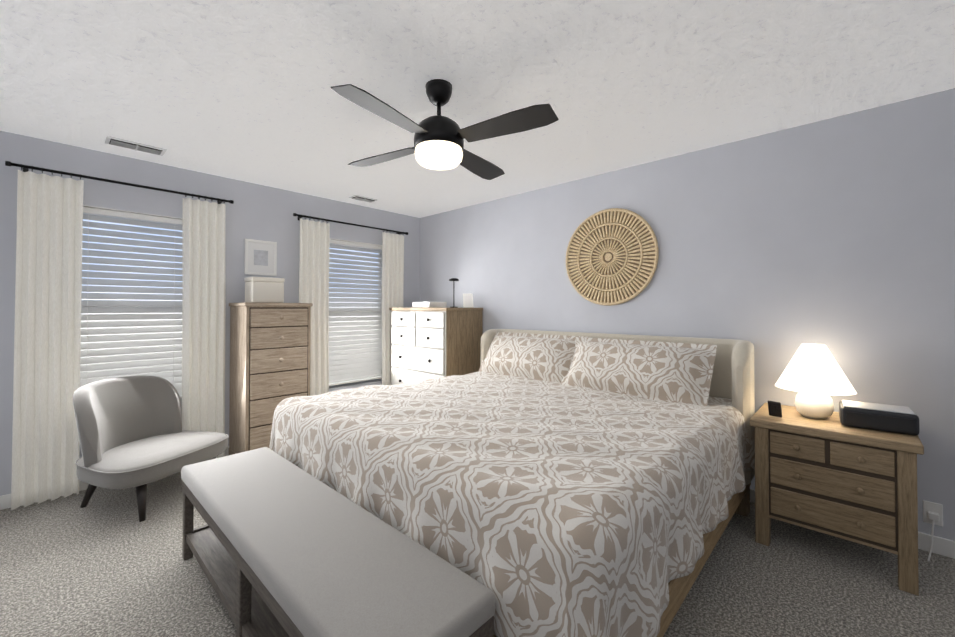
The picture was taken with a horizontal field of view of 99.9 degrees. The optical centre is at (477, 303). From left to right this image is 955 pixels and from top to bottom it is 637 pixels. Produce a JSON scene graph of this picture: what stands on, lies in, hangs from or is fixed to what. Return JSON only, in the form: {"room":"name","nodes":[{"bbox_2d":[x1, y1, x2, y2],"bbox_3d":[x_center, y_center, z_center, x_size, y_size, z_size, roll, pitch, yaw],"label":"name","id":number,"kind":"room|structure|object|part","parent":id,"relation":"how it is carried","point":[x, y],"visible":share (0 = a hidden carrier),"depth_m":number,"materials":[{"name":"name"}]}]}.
{"room":"bedroom","nodes":[
{"label":"bedroom","id":0,"kind":"room"},
{"bbox_2d":[0,131,419,495],"bbox_3d":[-2.057,0.117,3.778,0.150,2.440,4.020,-1,-1,43],"label":"wall","id":1,"kind":"structure","parent":0,"point":[258,212],"depth_m":3.33,"materials":[{"name":"paint"}]},
{"bbox_2d":[0,446,228,509],"bbox_3d":[-1.997,1.291,3.708,0.015,0.090,3.660,-1,-1,43],"label":"baseboard","id":2,"kind":"structure","parent":1,"relation":"attached to","point":[5,500],"depth_m":2.60,"materials":[{"name":"white"}]},
{"bbox_2d":[5,161,233,203],"bbox_3d":[-2.584,-0.881,3.040,0.103,0.050,1.283,-1,-1,43],"label":"curtain rod","id":3,"kind":"object","parent":1,"relation":"attached to","point":[26,168],"visible":1,"depth_m":2.89,"materials":[{"name":"black metal"}]},
{"bbox_2d":[11,170,83,509],"bbox_3d":[-2.864,0.225,2.683,0.077,2.168,0.312,-1,-1,43],"label":"curtain","id":4,"kind":"object","parent":3,"relation":"hanging from","point":[47,352],"visible":0.96,"depth_m":2.67,"materials":[{"name":"fabric"}]},
{"bbox_2d":[182,198,225,457],"bbox_3d":[-2.258,0.233,3.327,0.081,2.168,0.312,-1,-1,43],"label":"curtain","id":5,"kind":"object","parent":3,"relation":"hanging from","point":[203,310],"visible":0.88,"depth_m":3.31,"materials":[{"name":"fabric"}]},
{"bbox_2d":[81,205,181,401],"bbox_3d":[-2.670,0.049,3.106,0.125,1.500,0.900,-1,-1,43],"label":"window","id":6,"kind":"structure","parent":1,"relation":"in","point":[130,272],"depth_m":3.12,"materials":[{"name":"white"}]},
{"bbox_2d":[80,207,181,398],"bbox_3d":[-2.651,0.041,3.089,0.058,1.468,0.876,-1,-1,43],"label":"window blinds","id":7,"kind":"object","parent":6,"relation":"attached to","point":[94,325],"visible":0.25,"depth_m":3.08,"materials":[{"name":"white paint"}]},
{"bbox_2d":[244,239,276,275],"bbox_3d":[-2.004,-0.424,3.714,0.020,0.320,0.270,-1,-1,43],"label":"framed picture","id":8,"kind":"object","parent":1,"relation":"attached to","point":[260,257],"visible":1,"depth_m":3.71,"materials":[{"name":"white paint"}]},
{"bbox_2d":[293,213,407,234],"bbox_3d":[-1.331,-0.846,4.380,0.103,0.050,1.353,-1,-1,43],"label":"curtain rod","id":9,"kind":"object","parent":1,"relation":"attached to","point":[326,220],"visible":1,"depth_m":4.23,"materials":[{"name":"black metal"}]},
{"bbox_2d":[299,219,329,395],"bbox_3d":[-1.630,0.251,3.997,0.080,2.148,0.313,-1,-1,43],"label":"curtain","id":10,"kind":"object","parent":9,"relation":"hanging from","point":[314,263],"visible":0.73,"depth_m":4.02,"materials":[{"name":"fabric"}]},
{"bbox_2d":[382,232,403,384],"bbox_3d":[-0.984,0.259,4.692,0.085,2.148,0.314,-1,-1,43],"label":"curtain","id":11,"kind":"object","parent":9,"relation":"hanging from","point":[392,268],"visible":0.52,"depth_m":4.63,"materials":[{"name":"fabric"}]},
{"bbox_2d":[329,238,381,387],"bbox_3d":[-1.426,0.104,4.435,0.125,1.580,0.900,-1,-1,43],"label":"window","id":12,"kind":"structure","parent":1,"relation":"in","point":[349,379],"depth_m":4.51,"materials":[{"name":"white"}]},
{"bbox_3d":[-1.456,0.095,4.462,0.005,1.470,0.810,-1,-1,43],"label":"glass","id":13,"kind":"part","parent":12,"relation":"part of","materials":[{"name":"white"}]},
{"bbox_2d":[329,239,381,385],"bbox_3d":[-1.408,0.096,4.417,0.058,1.548,0.876,-1,-1,43],"label":"window blinds","id":14,"kind":"object","parent":12,"relation":"attached to","point":[344,364],"visible":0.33,"depth_m":4.46,"materials":[{"name":"white paint"}]},
{"bbox_2d":[0,472,954,636],"bbox_3d":[-0.195,1.367,2.022,5.250,0.100,4.020,-1,-1,43],"label":"floor","id":15,"kind":"structure","parent":0,"point":[104,562],"depth_m":1.89,"materials":[{"name":"carpet"}]},
{"bbox_2d":[73,375,228,521],"bbox_3d":[-2.217,0.928,2.785,0.777,0.805,0.842,-1,-1,43],"label":"accent chair","id":16,"kind":"object","parent":15,"relation":"on","point":[131,433],"visible":1,"depth_m":2.70,"materials":[{"name":"fabric"}]},
{"bbox_2d":[229,302,312,454],"bbox_3d":[-1.821,0.664,3.547,0.463,1.340,0.553,-1,-1,43],"label":"dresser","id":17,"kind":"object","parent":15,"relation":"on","point":[270,343],"visible":0.79,"depth_m":3.36,"materials":[{"name":"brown wood"}]},
{"bbox_2d":[244,277,284,302],"bbox_3d":[-1.891,-0.117,3.564,0.216,0.221,0.266,-1,-1,43],"label":"storage box","id":18,"kind":"object","parent":17,"relation":"on","point":[264,290],"visible":0.92,"depth_m":3.48,"materials":[{"name":"white"}]},
{"bbox_2d":[181,447,494,636],"bbox_3d":[-0.742,1.075,1.623,1.800,0.475,0.425,-1,-1,43],"label":"bench","id":19,"kind":"object","parent":15,"relation":"on","point":[277,545],"visible":0.96,"depth_m":1.38,"materials":[{"name":"fabric"}]},
{"bbox_2d":[389,308,482,384],"bbox_3d":[-0.483,0.695,4.423,0.968,1.300,0.568,-1,-1,43],"label":"dresser","id":20,"kind":"object","parent":15,"relation":"on","point":[428,343],"visible":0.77,"depth_m":4.16,"materials":[{"name":"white wood"}]},
{"bbox_2d":[412,302,446,307],"bbox_3d":[-0.544,0.013,4.541,0.300,0.064,0.260,-1,-1,43],"label":"flat box","id":21,"kind":"object","parent":20,"relation":"on","point":[429,304],"visible":1,"depth_m":4.44,"materials":[{"name":"white cardboard"}]},
{"bbox_2d":[449,278,458,307],"bbox_3d":[-0.253,-0.116,4.298,0.110,0.315,0.110,-1,-1,43],"label":"lamp","id":22,"kind":"object","parent":20,"relation":"on","point":[453,279],"visible":1,"depth_m":4.27,"materials":[{"name":"black metal"}]},
{"bbox_2d":[463,293,472,306],"bbox_3d":[-0.102,-0.034,4.334,0.110,0.150,0.040,0,-1,18],"label":"frame","id":23,"kind":"object","parent":20,"relation":"on","point":[467,300],"visible":1,"depth_m":4.33,"materials":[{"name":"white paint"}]},
{"bbox_2d":[269,329,754,636],"bbox_3d":[0.251,0.781,2.564,2.287,1.085,2.274,-1,-1,43],"label":"bed","id":24,"kind":"object","parent":15,"relation":"on","point":[538,483],"visible":0.92,"depth_m":1.70,"materials":[{"name":"beige fabric"}]},
{"bbox_2d":[478,332,588,381],"bbox_3d":[0.451,0.469,3.543,1.030,0.392,0.297,-1,-1,43],"label":"pillow","id":25,"kind":"object","parent":24,"relation":"on","point":[524,356],"depth_m":3.42,"materials":[{"name":"beige fabric"}]},
{"bbox_3d":[0.927,0.679,3.266,2.205,0.865,0.328,-1,-1,43],"label":"headboard","id":26,"kind":"part","parent":24,"relation":"part of","materials":[{"name":"fabric"}]},
{"bbox_3d":[0.233,1.173,2.536,2.171,0.300,2.128,-1,-1,43],"label":"frame","id":27,"kind":"part","parent":24,"relation":"part of","materials":[{"name":"beige fabric"}]},
{"bbox_2d":[561,337,716,406],"bbox_3d":[1.089,0.461,2.856,1.038,0.384,0.306,-1,-1,43],"label":"pillow","id":28,"kind":"object","parent":24,"relation":"on","point":[647,371],"depth_m":2.71,"materials":[{"name":"beige fabric"}]},
{"bbox_2d":[750,403,923,595],"bbox_3d":[1.922,0.978,2.189,0.650,0.682,0.530,-1,-1,43],"label":"nightstand","id":29,"kind":"object","parent":15,"relation":"on","point":[832,475],"visible":0.98,"depth_m":1.99,"materials":[{"name":"brown wood"}]},
{"bbox_2d":[767,400,781,417],"bbox_3d":[1.666,0.591,2.249,0.032,0.087,0.062,0,-1,-35],"label":"clock","id":30,"kind":"object","parent":29,"relation":"on","point":[774,409],"visible":0.98,"depth_m":2.24,"materials":[{"name":"black plastic"}]},
{"bbox_2d":[775,344,856,418],"bbox_3d":[1.892,0.434,2.258,0.352,0.406,0.352,-1,-1,43],"label":"table lamp","id":31,"kind":"object","parent":29,"relation":"on","point":[814,376],"visible":1,"depth_m":2.19,"materials":[{"name":"white fabric"}]},
{"bbox_2d":[839,400,919,434],"bbox_3d":[2.051,0.581,2.065,0.289,0.104,0.225,-1,-1,43],"label":"radio","id":32,"kind":"object","parent":29,"relation":"on","point":[888,418],"visible":1,"depth_m":2.00,"materials":[{"name":"grey plastic"}]},
{"bbox_2d":[0,0,954,217],"bbox_3d":[-0.195,-1.173,2.051,5.250,0.100,4.020,-1,-1,43],"label":"ceiling","id":33,"kind":"structure","parent":0,"point":[241,90],"depth_m":2.00,"materials":[{"name":"white paint"}]},
{"bbox_2d":[105,136,166,155],"bbox_3d":[-2.403,-1.103,2.829,0.160,0.021,0.320,-1,-1,43],"label":"ceiling vent","id":34,"kind":"object","parent":33,"relation":"in","point":[124,143],"visible":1,"depth_m":2.80,"materials":[{"name":"white metal"}]},
{"bbox_2d":[349,195,377,202],"bbox_3d":[-1.189,-1.087,4.186,0.140,0.021,0.260,-1,-1,43],"label":"ceiling vent","id":35,"kind":"object","parent":33,"relation":"in","point":[363,198],"visible":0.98,"depth_m":4.15,"materials":[{"name":"white metal"}]},
{"bbox_2d":[331,79,558,179],"bbox_3d":[-0.199,-0.915,2.073,0.963,0.413,0.963,0,-1,-13],"label":"ceiling fan","id":36,"kind":"object","parent":33,"relation":"hanging from","point":[438,141],"visible":1,"depth_m":1.96,"materials":[{"name":"black metal"}]},
{"bbox_2d":[420,88,954,540],"bbox_3d":[1.182,0.113,3.398,5.100,2.440,0.150,-1,-1,43],"label":"wall","id":37,"kind":"structure","parent":0,"point":[834,235],"depth_m":2.57,"materials":[{"name":"paint"}]},
{"bbox_2d":[566,208,658,305],"bbox_3d":[1.095,-0.388,3.355,0.810,0.810,0.032,-1,-1,43],"label":"art","id":38,"kind":"object","parent":37,"relation":"attached to","point":[612,255],"visible":1,"depth_m":3.33,"materials":[{"name":"brown wicker"}]},
{"bbox_2d":[750,489,954,558],"bbox_3d":[1.071,1.287,3.376,4.950,0.090,0.015,-1,-1,43],"label":"baseboard","id":39,"kind":"structure","parent":37,"relation":"attached to","point":[944,547],"depth_m":2.11,"materials":[{"name":"white"}]},
{"bbox_2d":[923,500,942,560],"bbox_3d":[2.368,1.183,2.077,0.070,0.260,0.140,-1,-1,43],"label":"electrical outlet","id":40,"kind":"object","parent":37,"relation":"attached to","point":[933,513],"visible":0.96,"depth_m":2.11,"materials":[{"name":"white paint"}]}
]}

